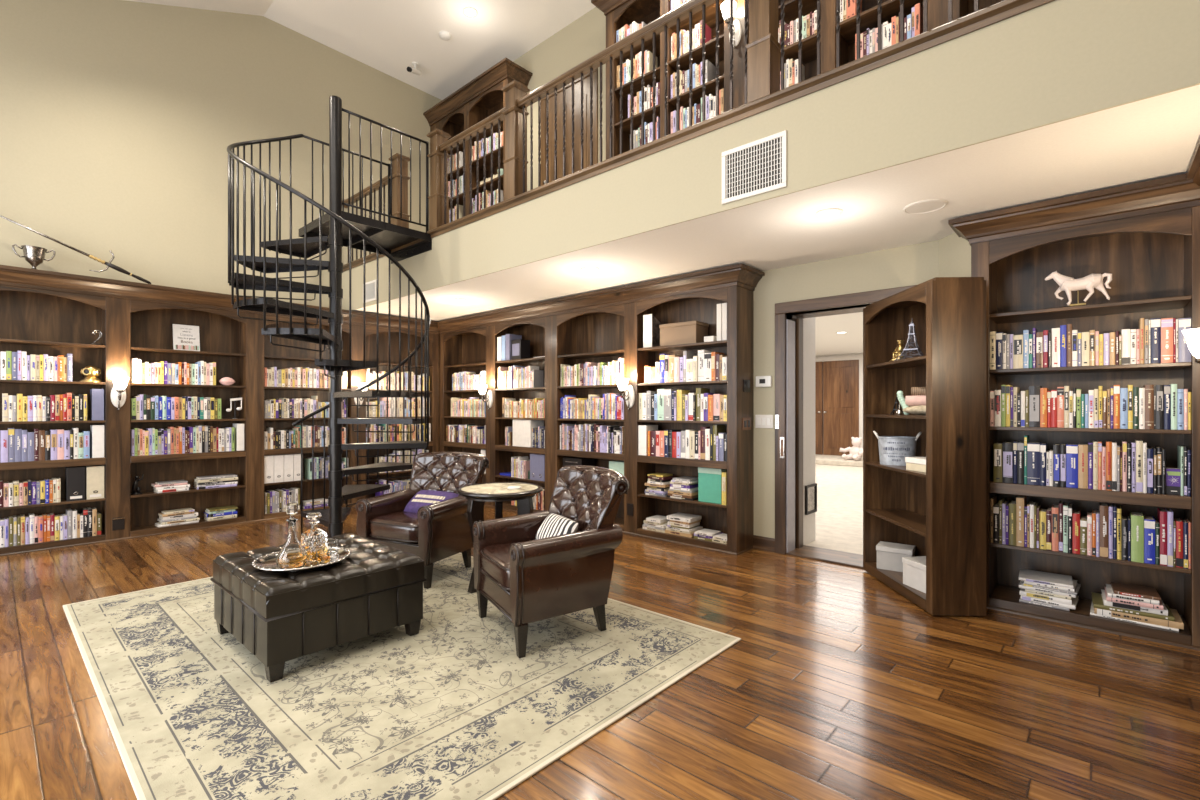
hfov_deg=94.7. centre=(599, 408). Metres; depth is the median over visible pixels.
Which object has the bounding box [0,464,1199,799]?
floor
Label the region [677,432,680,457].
book
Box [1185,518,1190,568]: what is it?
book
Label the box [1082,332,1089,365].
book
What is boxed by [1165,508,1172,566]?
book
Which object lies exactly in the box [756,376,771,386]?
thermostat
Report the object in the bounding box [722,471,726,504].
book
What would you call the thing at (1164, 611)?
book
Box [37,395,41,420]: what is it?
book
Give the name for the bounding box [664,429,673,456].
book
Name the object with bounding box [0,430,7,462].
book
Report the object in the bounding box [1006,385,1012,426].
book
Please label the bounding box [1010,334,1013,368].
book
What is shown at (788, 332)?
door frame
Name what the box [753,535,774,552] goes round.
baseboard
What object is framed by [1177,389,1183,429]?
book
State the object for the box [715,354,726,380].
book
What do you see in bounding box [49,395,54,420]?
book
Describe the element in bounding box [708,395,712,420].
book
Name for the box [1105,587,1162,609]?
book
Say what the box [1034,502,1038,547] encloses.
book
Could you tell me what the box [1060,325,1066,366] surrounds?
book
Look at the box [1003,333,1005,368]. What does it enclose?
book
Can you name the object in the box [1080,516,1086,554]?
book
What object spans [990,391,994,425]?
book
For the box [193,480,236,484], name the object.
book
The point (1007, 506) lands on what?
book
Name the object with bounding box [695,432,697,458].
book
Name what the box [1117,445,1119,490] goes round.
book
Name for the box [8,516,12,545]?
book
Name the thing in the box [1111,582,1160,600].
book
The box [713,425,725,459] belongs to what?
book
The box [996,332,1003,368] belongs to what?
book
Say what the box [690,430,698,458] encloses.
book
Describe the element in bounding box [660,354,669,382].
book
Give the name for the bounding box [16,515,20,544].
book
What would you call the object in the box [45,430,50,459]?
book
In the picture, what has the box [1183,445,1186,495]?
book
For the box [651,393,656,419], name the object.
book
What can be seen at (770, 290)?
wall
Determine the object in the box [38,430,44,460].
book
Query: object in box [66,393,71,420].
book
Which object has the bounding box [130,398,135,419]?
book
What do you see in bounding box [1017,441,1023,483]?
book
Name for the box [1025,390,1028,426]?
book
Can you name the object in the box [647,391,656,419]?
book
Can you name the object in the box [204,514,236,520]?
book
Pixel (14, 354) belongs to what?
book
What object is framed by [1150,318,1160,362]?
book
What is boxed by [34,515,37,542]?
book
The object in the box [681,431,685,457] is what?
book
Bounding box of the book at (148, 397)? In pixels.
[146,395,150,419]
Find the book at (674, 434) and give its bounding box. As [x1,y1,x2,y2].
[672,431,680,457]
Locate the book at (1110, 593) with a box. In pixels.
[1106,584,1158,604]
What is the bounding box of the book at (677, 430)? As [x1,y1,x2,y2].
[668,429,681,456]
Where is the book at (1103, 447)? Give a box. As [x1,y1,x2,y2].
[1102,446,1105,489]
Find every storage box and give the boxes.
[511,339,529,359]
[609,460,623,474]
[698,467,726,503]
[704,336,716,341]
[876,541,915,571]
[902,556,925,592]
[905,457,925,472]
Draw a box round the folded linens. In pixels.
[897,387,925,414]
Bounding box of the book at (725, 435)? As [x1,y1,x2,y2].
[724,434,726,460]
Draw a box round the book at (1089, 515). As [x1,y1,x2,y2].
[1087,512,1091,555]
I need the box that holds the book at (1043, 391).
[1040,388,1048,426]
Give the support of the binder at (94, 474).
on the bookcase at (51, 313)
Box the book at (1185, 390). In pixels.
[1184,389,1187,429]
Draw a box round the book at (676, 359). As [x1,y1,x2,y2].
[674,357,679,381]
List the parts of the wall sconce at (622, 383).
lamp shade, arm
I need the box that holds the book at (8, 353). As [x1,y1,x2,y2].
[6,351,11,379]
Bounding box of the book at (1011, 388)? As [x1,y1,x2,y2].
[1010,387,1012,426]
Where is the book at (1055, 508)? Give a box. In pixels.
[1052,504,1058,550]
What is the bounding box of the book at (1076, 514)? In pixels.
[1072,510,1080,553]
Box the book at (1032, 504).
[1030,501,1035,547]
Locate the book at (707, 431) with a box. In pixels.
[705,429,709,459]
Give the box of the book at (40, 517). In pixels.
[38,515,42,542]
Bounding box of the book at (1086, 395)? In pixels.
[1085,394,1088,427]
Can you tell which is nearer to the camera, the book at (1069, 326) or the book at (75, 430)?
the book at (1069, 326)
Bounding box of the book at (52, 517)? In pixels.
[49,513,54,540]
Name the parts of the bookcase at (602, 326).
shelf, shelf, shelf, shelf, arched rail, shelf, shelf, shelf, shelf, shelf, arched rail, shelf, panel, shelf, shelf, shelf, shelf, arched rail, panel, crown moulding, shoe moulding, shelf, shelf, shelf, arched rail, shelf, shelf, shelf, shelf, panel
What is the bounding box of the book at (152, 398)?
[151,397,154,419]
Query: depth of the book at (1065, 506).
3.31 m
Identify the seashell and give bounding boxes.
[219,377,234,385]
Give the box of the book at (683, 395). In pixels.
[682,394,687,420]
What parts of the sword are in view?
blade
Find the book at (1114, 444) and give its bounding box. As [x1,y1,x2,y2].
[1112,442,1116,490]
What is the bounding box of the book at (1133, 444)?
[1130,441,1135,491]
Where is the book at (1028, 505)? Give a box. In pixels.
[1027,502,1030,546]
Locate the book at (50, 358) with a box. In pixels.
[48,356,53,380]
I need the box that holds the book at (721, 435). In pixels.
[719,432,726,460]
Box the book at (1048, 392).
[1047,391,1050,426]
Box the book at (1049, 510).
[1046,508,1051,549]
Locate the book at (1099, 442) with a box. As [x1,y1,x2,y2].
[1098,441,1101,489]
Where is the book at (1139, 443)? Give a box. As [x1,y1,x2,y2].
[1135,440,1142,492]
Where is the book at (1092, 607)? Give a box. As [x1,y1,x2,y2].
[1090,602,1178,631]
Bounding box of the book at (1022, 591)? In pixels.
[1020,588,1073,604]
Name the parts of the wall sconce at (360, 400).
lamp shade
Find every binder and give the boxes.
[65,466,84,500]
[85,465,103,499]
[90,389,103,419]
[90,425,103,457]
[233,423,243,450]
[264,455,273,483]
[273,455,283,482]
[284,454,292,481]
[293,454,300,480]
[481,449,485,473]
[497,337,500,360]
[501,335,505,360]
[506,334,521,359]
[638,425,657,455]
[717,304,721,340]
[722,303,726,339]
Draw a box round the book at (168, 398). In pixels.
[167,397,170,419]
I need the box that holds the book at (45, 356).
[43,354,47,380]
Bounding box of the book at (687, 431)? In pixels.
[686,429,695,458]
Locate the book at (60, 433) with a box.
[56,429,63,459]
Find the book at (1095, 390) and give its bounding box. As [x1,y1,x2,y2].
[1094,389,1097,427]
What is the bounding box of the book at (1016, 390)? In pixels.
[1013,387,1019,426]
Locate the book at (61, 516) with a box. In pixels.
[58,514,62,539]
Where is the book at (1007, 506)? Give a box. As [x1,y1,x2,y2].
[1006,503,1008,544]
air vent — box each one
[366,279,376,301]
[722,130,786,203]
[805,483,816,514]
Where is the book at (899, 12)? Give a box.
[899,12,905,41]
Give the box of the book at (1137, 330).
[1136,329,1139,363]
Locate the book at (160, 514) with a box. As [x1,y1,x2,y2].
[158,511,193,516]
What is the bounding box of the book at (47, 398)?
[46,397,49,420]
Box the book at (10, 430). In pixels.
[8,428,13,461]
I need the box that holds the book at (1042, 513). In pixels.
[1039,508,1046,548]
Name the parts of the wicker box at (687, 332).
lid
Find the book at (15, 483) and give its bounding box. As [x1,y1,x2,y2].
[13,480,18,505]
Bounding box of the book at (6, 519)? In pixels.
[5,518,8,546]
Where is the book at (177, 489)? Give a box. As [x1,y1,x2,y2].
[153,487,188,492]
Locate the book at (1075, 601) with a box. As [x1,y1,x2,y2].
[1021,595,1078,608]
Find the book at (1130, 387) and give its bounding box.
[1127,385,1132,428]
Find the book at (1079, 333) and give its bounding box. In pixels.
[1078,332,1081,365]
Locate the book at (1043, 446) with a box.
[1040,443,1047,485]
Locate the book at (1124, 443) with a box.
[1122,441,1126,491]
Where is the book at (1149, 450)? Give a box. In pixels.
[1147,447,1152,492]
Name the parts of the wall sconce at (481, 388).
lamp shade, arm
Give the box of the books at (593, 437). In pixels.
[27,0,1155,548]
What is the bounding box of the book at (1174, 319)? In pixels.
[1173,318,1175,362]
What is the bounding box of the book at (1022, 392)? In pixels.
[1021,391,1024,426]
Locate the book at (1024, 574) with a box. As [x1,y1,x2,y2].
[1019,569,1072,587]
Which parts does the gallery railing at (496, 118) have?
handrail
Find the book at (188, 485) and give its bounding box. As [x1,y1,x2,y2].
[153,484,189,489]
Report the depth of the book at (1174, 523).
3.01 m
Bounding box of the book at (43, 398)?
[42,396,45,420]
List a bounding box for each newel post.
[389,153,409,227]
[427,128,450,229]
[501,80,529,199]
[745,0,780,102]
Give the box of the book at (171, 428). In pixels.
[168,427,173,453]
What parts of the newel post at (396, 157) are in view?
post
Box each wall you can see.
[0,0,441,451]
[342,0,1199,310]
[513,7,923,537]
[803,317,814,544]
[815,353,862,357]
[924,233,970,281]
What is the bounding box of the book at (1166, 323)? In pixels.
[1161,318,1172,362]
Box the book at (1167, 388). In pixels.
[1164,385,1170,429]
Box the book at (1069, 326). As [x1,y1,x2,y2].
[1067,324,1072,366]
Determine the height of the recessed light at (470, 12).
0.010 m
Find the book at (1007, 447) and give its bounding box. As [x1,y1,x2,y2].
[1002,442,1012,482]
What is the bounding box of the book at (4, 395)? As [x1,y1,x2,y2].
[2,393,7,421]
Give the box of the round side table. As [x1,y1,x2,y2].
[456,482,542,592]
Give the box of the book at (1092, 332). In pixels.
[1090,330,1094,365]
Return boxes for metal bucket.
[873,431,921,465]
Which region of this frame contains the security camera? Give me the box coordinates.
[407,62,420,75]
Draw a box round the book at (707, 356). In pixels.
[704,353,710,380]
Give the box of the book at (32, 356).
[30,354,35,380]
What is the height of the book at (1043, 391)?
0.240 m
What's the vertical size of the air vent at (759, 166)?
0.325 m
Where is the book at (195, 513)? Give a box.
[159,511,197,519]
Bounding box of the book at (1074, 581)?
[1024,579,1076,591]
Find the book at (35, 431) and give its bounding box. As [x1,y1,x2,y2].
[33,429,37,460]
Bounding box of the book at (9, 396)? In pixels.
[8,395,11,420]
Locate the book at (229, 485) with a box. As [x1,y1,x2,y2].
[194,484,236,488]
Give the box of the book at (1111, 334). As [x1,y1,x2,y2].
[1109,332,1114,364]
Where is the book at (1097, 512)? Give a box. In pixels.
[1096,510,1098,556]
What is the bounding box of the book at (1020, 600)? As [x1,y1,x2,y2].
[1019,596,1069,610]
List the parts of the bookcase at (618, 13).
crown moulding, arched rail, shelf, shelf, shelf, shelf, shelf, shelf, shelf, shelf, panel, shelf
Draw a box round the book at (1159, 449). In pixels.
[1155,446,1161,493]
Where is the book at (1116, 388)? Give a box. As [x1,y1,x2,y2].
[1113,385,1119,428]
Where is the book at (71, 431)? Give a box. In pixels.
[70,430,72,458]
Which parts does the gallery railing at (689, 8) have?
handrail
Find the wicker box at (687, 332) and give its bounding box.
[659,321,708,345]
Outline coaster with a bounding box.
[508,486,521,488]
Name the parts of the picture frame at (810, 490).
panel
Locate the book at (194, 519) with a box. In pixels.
[158,517,199,524]
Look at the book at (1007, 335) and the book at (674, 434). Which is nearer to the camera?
the book at (1007, 335)
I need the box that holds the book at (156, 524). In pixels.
[155,520,198,526]
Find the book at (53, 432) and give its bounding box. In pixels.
[50,430,56,459]
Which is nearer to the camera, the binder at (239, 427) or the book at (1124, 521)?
the book at (1124, 521)
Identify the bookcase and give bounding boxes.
[0,265,438,555]
[423,58,532,215]
[437,263,764,554]
[591,0,1001,159]
[863,277,985,615]
[948,173,1199,650]
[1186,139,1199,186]
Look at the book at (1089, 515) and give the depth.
3.24 m
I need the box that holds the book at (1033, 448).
[1027,442,1041,484]
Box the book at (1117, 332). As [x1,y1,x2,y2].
[1115,331,1118,364]
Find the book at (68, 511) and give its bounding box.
[66,508,71,538]
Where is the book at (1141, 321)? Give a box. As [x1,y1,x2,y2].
[1139,318,1143,363]
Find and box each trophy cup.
[12,244,55,268]
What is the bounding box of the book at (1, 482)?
[0,480,2,506]
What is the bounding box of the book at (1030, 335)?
[1029,334,1032,367]
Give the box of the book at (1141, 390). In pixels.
[1139,388,1144,428]
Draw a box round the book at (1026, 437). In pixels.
[1024,435,1028,483]
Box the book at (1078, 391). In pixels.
[1076,389,1081,427]
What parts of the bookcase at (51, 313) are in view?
shelf, shelf, shelf, shelf, shelf, shelf, arched rail, shoe moulding, shelf, shelf, shelf, shelf, shelf, shelf, arched rail, crown moulding, panel, shelf, shelf, shelf, shelf, shelf, shelf, arched rail, shelf, shelf, arched rail, shelf, shelf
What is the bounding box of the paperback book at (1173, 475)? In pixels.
[1166,468,1180,494]
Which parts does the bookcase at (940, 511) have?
shelf, arched rail, shelf, shelf, shelf, shelf, panel, panel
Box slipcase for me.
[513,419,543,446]
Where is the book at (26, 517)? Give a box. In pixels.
[25,515,28,543]
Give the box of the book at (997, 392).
[995,390,1000,426]
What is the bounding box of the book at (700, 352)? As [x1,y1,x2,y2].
[698,350,712,380]
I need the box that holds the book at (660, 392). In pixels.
[657,389,663,419]
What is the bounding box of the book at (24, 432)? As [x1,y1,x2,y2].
[22,430,26,460]
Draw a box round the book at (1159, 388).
[1155,385,1163,428]
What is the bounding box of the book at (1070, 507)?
[1068,504,1072,552]
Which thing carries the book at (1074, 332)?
on the bookcase at (1146, 234)
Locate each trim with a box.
[343,0,1054,271]
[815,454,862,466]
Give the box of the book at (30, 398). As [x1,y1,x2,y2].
[28,396,32,420]
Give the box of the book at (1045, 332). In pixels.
[1043,330,1049,367]
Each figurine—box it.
[131,474,143,494]
[889,339,904,361]
[890,397,898,414]
[894,321,923,360]
[1045,271,1111,306]
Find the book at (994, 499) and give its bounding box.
[991,496,996,542]
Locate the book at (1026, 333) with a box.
[1023,330,1030,367]
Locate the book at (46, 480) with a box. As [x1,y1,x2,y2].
[44,479,48,502]
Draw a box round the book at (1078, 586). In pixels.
[1022,581,1080,594]
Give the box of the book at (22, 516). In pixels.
[20,515,24,544]
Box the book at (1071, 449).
[1066,443,1077,487]
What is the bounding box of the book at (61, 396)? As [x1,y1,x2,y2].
[60,395,62,420]
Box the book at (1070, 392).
[1069,391,1072,427]
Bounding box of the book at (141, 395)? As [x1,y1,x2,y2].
[137,394,142,419]
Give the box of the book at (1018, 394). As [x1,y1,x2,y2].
[1017,393,1020,426]
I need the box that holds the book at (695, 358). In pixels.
[693,356,697,381]
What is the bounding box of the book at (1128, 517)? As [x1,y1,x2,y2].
[1127,516,1130,560]
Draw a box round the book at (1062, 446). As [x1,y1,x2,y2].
[1060,444,1065,486]
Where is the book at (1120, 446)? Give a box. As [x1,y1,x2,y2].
[1120,446,1121,490]
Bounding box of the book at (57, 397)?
[55,395,59,420]
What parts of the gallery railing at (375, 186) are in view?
handrail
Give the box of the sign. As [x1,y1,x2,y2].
[172,324,199,350]
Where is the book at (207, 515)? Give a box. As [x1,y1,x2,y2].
[203,510,236,517]
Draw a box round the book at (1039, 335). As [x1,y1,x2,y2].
[1036,332,1042,367]
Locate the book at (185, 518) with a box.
[157,516,196,522]
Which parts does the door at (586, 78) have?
raised panel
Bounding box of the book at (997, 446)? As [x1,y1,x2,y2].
[994,442,1001,481]
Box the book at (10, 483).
[8,482,12,506]
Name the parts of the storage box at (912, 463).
lid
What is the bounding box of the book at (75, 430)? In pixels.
[72,428,77,458]
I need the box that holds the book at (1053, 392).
[1051,390,1056,426]
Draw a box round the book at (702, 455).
[700,427,709,459]
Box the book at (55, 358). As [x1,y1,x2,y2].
[54,357,57,380]
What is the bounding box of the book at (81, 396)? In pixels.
[77,394,83,420]
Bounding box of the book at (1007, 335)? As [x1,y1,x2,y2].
[1006,334,1009,368]
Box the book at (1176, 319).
[1176,319,1177,361]
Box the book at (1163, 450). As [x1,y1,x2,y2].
[1162,449,1165,493]
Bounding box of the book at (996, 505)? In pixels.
[993,503,998,542]
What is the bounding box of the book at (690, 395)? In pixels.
[688,393,695,420]
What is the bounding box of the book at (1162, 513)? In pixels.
[1158,508,1166,565]
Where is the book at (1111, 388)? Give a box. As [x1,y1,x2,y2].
[1110,387,1112,428]
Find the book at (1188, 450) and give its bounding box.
[1187,449,1190,495]
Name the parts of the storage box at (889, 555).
lid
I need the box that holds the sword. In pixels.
[0,215,150,283]
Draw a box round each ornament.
[79,366,101,381]
[91,330,102,344]
[226,398,241,418]
[480,174,497,184]
[895,403,903,414]
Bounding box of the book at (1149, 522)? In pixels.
[1144,516,1154,563]
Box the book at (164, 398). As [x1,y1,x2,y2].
[160,396,166,419]
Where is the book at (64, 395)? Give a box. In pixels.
[62,394,66,420]
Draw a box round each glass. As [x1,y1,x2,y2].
[315,545,331,562]
[327,539,338,555]
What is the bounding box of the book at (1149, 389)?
[1143,385,1153,428]
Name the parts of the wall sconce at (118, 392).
lamp shade, arm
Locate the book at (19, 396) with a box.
[16,394,22,420]
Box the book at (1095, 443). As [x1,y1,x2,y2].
[1093,441,1097,488]
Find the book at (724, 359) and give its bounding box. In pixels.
[722,357,726,379]
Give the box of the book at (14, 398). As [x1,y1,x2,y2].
[12,396,16,420]
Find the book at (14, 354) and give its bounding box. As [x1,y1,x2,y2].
[12,352,16,379]
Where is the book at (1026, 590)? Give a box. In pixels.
[1025,589,1071,599]
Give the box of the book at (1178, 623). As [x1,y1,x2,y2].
[1094,608,1183,629]
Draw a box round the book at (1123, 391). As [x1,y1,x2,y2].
[1120,388,1127,428]
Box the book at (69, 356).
[66,354,71,381]
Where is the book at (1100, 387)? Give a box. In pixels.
[1099,386,1101,427]
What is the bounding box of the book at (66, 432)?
[64,430,69,458]
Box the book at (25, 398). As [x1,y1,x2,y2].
[23,396,27,420]
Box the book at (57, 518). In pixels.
[55,515,59,540]
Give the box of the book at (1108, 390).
[1107,389,1109,427]
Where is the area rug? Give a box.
[63,553,740,799]
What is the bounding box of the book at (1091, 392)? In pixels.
[1089,390,1093,427]
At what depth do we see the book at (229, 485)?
5.99 m
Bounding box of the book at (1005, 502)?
[1002,500,1008,543]
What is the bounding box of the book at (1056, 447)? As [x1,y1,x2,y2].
[1053,444,1060,486]
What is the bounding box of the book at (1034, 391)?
[1029,386,1041,426]
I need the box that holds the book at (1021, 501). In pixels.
[1016,495,1026,546]
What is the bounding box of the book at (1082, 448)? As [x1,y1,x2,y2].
[1078,444,1087,488]
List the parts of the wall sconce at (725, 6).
lamp shade, arm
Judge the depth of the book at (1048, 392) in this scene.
3.36 m
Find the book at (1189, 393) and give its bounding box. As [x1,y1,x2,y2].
[1188,392,1190,429]
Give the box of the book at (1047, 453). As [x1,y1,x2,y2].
[1046,451,1048,485]
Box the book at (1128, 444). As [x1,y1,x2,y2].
[1127,443,1130,491]
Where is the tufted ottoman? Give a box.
[210,533,425,682]
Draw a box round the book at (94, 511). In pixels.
[92,508,96,535]
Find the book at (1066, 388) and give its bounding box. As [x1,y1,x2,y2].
[1064,386,1069,427]
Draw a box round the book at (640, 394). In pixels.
[639,393,641,419]
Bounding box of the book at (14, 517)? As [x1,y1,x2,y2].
[13,515,16,545]
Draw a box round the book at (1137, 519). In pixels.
[1130,511,1143,562]
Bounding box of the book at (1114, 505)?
[1113,504,1116,558]
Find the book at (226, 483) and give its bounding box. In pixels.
[194,481,237,486]
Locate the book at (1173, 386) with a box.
[1170,384,1176,429]
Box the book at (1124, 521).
[1121,516,1127,559]
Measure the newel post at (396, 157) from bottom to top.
1.022 m
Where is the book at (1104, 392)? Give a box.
[1102,390,1106,427]
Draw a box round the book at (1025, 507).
[1024,504,1026,546]
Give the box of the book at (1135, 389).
[1133,387,1138,428]
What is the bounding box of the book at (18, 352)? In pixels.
[17,351,20,379]
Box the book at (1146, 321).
[1144,319,1148,363]
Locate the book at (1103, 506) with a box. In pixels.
[1100,503,1107,557]
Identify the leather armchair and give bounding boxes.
[356,452,488,588]
[473,465,628,657]
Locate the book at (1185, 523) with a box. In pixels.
[1181,519,1187,568]
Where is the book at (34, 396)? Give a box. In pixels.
[33,395,36,420]
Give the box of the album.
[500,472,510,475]
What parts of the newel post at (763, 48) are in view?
post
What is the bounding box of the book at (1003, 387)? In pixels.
[1001,385,1005,426]
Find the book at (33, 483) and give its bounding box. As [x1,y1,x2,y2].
[31,481,35,504]
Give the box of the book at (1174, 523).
[1173,519,1175,566]
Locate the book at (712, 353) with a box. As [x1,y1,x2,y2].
[711,352,723,380]
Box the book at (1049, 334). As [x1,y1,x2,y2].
[1048,333,1051,366]
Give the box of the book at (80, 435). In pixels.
[78,432,83,458]
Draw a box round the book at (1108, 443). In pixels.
[1106,441,1111,489]
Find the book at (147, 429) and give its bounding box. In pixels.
[146,428,151,454]
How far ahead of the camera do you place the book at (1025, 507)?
3.44 m
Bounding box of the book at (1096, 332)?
[1095,331,1098,365]
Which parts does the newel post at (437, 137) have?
post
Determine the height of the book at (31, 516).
0.253 m
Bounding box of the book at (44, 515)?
[42,513,46,541]
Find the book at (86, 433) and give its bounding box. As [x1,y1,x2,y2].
[82,431,89,457]
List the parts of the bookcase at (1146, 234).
panel, crown moulding, shelf, shelf, shelf, shelf, shelf, shelf, panel, arched rail, panel, shoe moulding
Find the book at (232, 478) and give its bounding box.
[194,477,237,482]
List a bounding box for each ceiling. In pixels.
[125,0,595,99]
[352,85,1199,321]
[815,312,862,355]
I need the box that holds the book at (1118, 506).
[1117,505,1120,559]
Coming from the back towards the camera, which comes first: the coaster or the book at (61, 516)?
the book at (61, 516)
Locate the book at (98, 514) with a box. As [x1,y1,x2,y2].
[97,512,100,534]
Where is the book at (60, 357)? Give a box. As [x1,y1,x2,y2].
[57,355,63,380]
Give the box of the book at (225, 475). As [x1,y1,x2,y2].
[196,474,236,479]
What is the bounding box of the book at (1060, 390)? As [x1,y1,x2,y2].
[1057,387,1063,427]
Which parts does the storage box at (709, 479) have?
lid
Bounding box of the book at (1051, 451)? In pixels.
[1049,450,1052,485]
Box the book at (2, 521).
[0,519,4,546]
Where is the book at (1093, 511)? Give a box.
[1092,509,1095,555]
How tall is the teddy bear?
0.529 m
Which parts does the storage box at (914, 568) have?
lid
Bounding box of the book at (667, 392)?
[664,389,679,419]
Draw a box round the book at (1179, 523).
[1173,517,1182,567]
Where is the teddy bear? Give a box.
[839,437,862,460]
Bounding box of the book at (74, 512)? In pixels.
[72,509,76,537]
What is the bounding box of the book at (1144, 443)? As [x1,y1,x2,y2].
[1143,442,1146,492]
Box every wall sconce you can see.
[110,377,129,409]
[354,383,367,407]
[477,385,492,409]
[616,378,634,409]
[720,0,741,48]
[1182,328,1199,363]
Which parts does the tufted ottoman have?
leg, leg, lid, lid, leg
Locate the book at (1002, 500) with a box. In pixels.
[999,498,1004,543]
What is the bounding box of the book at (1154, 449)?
[1153,448,1156,493]
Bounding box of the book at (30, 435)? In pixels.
[27,432,33,460]
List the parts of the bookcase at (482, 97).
arched rail, shelf, shelf, shelf, panel, crown moulding, panel, shelf, shelf, arched rail, shelf, panel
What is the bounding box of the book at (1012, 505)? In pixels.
[1009,501,1015,545]
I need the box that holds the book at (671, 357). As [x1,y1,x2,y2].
[669,355,682,381]
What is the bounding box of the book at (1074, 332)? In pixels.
[1072,330,1077,365]
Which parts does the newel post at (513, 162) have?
post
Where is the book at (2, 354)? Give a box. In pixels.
[0,351,5,379]
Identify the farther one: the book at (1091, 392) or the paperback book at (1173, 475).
the book at (1091, 392)
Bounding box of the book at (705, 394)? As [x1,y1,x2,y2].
[704,393,717,420]
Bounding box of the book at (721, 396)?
[720,395,723,420]
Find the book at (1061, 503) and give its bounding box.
[1059,500,1063,551]
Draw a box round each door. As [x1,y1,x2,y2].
[541,68,597,185]
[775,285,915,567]
[815,355,862,455]
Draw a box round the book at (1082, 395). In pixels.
[1081,394,1084,427]
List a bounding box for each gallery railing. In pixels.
[344,175,387,262]
[439,107,504,223]
[517,0,747,192]
[781,0,1003,89]
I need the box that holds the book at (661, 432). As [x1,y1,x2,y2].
[660,431,663,456]
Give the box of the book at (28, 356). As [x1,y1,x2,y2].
[27,355,29,379]
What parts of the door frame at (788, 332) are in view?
strike plate, casing, flush pull, header casing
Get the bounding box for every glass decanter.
[276,502,307,568]
[301,512,326,561]
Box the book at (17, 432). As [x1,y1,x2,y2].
[14,429,21,461]
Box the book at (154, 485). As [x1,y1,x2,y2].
[152,483,186,486]
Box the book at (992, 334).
[990,331,995,369]
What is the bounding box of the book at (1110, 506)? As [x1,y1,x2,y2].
[1108,503,1112,558]
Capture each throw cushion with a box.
[404,490,458,512]
[535,513,577,539]
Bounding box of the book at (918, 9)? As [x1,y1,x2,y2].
[915,3,922,35]
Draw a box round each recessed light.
[451,298,466,301]
[463,7,477,17]
[581,266,599,271]
[814,208,842,217]
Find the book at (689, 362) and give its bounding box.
[686,359,692,381]
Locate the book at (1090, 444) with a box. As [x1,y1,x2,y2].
[1088,442,1092,488]
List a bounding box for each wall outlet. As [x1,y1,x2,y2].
[112,517,124,530]
[627,503,632,515]
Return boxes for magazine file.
[530,453,544,480]
[643,314,660,347]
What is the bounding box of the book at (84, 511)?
[81,508,87,536]
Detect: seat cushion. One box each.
[371,511,417,543]
[482,539,535,590]
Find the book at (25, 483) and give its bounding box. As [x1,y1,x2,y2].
[23,481,27,504]
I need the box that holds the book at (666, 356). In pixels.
[665,355,668,382]
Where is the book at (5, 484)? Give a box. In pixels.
[3,482,8,506]
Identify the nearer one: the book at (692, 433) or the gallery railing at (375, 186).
the book at (692, 433)
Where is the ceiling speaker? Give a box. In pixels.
[903,199,946,213]
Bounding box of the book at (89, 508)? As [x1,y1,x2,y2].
[86,507,91,535]
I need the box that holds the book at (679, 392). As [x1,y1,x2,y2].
[677,390,689,419]
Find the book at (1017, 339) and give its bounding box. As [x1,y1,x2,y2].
[1013,335,1022,368]
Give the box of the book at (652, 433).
[650,430,659,455]
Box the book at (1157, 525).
[1155,520,1159,564]
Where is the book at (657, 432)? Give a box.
[656,430,663,455]
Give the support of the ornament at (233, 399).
on the bookcase at (51, 313)
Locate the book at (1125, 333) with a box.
[1121,329,1129,364]
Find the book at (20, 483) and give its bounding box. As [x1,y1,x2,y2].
[19,481,22,505]
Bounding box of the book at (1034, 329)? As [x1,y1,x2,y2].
[1033,328,1036,367]
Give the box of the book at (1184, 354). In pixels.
[1178,318,1190,361]
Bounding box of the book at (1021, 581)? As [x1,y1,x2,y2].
[1019,580,1075,597]
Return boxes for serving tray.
[252,547,350,571]
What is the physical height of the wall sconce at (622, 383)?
0.318 m
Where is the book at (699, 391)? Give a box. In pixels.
[696,388,709,420]
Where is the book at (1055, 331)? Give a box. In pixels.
[1052,328,1059,366]
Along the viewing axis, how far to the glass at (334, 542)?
3.08 m
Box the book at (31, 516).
[29,513,33,543]
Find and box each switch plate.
[742,418,750,429]
[743,379,749,391]
[755,415,772,427]
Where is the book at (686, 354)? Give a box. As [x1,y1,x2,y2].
[683,351,695,381]
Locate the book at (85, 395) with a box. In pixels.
[84,394,86,420]
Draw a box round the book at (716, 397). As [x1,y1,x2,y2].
[713,394,726,420]
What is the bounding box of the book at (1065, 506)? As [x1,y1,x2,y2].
[1063,502,1068,552]
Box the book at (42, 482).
[39,480,44,503]
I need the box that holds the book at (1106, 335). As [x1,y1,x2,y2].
[1103,333,1108,364]
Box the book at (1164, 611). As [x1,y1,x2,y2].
[1101,589,1167,615]
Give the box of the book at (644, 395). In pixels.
[642,393,646,419]
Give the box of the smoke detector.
[439,31,450,40]
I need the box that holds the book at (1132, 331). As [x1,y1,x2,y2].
[1130,329,1135,363]
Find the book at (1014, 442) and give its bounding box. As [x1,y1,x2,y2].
[1013,441,1017,483]
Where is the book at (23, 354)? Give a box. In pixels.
[21,351,26,379]
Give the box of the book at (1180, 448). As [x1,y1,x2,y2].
[1178,445,1183,495]
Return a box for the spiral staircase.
[227,95,431,537]
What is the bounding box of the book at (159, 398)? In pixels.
[158,397,161,419]
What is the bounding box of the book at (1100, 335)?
[1099,334,1102,364]
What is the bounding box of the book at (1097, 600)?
[1091,592,1174,620]
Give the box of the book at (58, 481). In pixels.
[56,478,60,501]
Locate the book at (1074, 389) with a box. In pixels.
[1073,388,1075,427]
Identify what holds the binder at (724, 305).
on the bookcase at (602, 326)

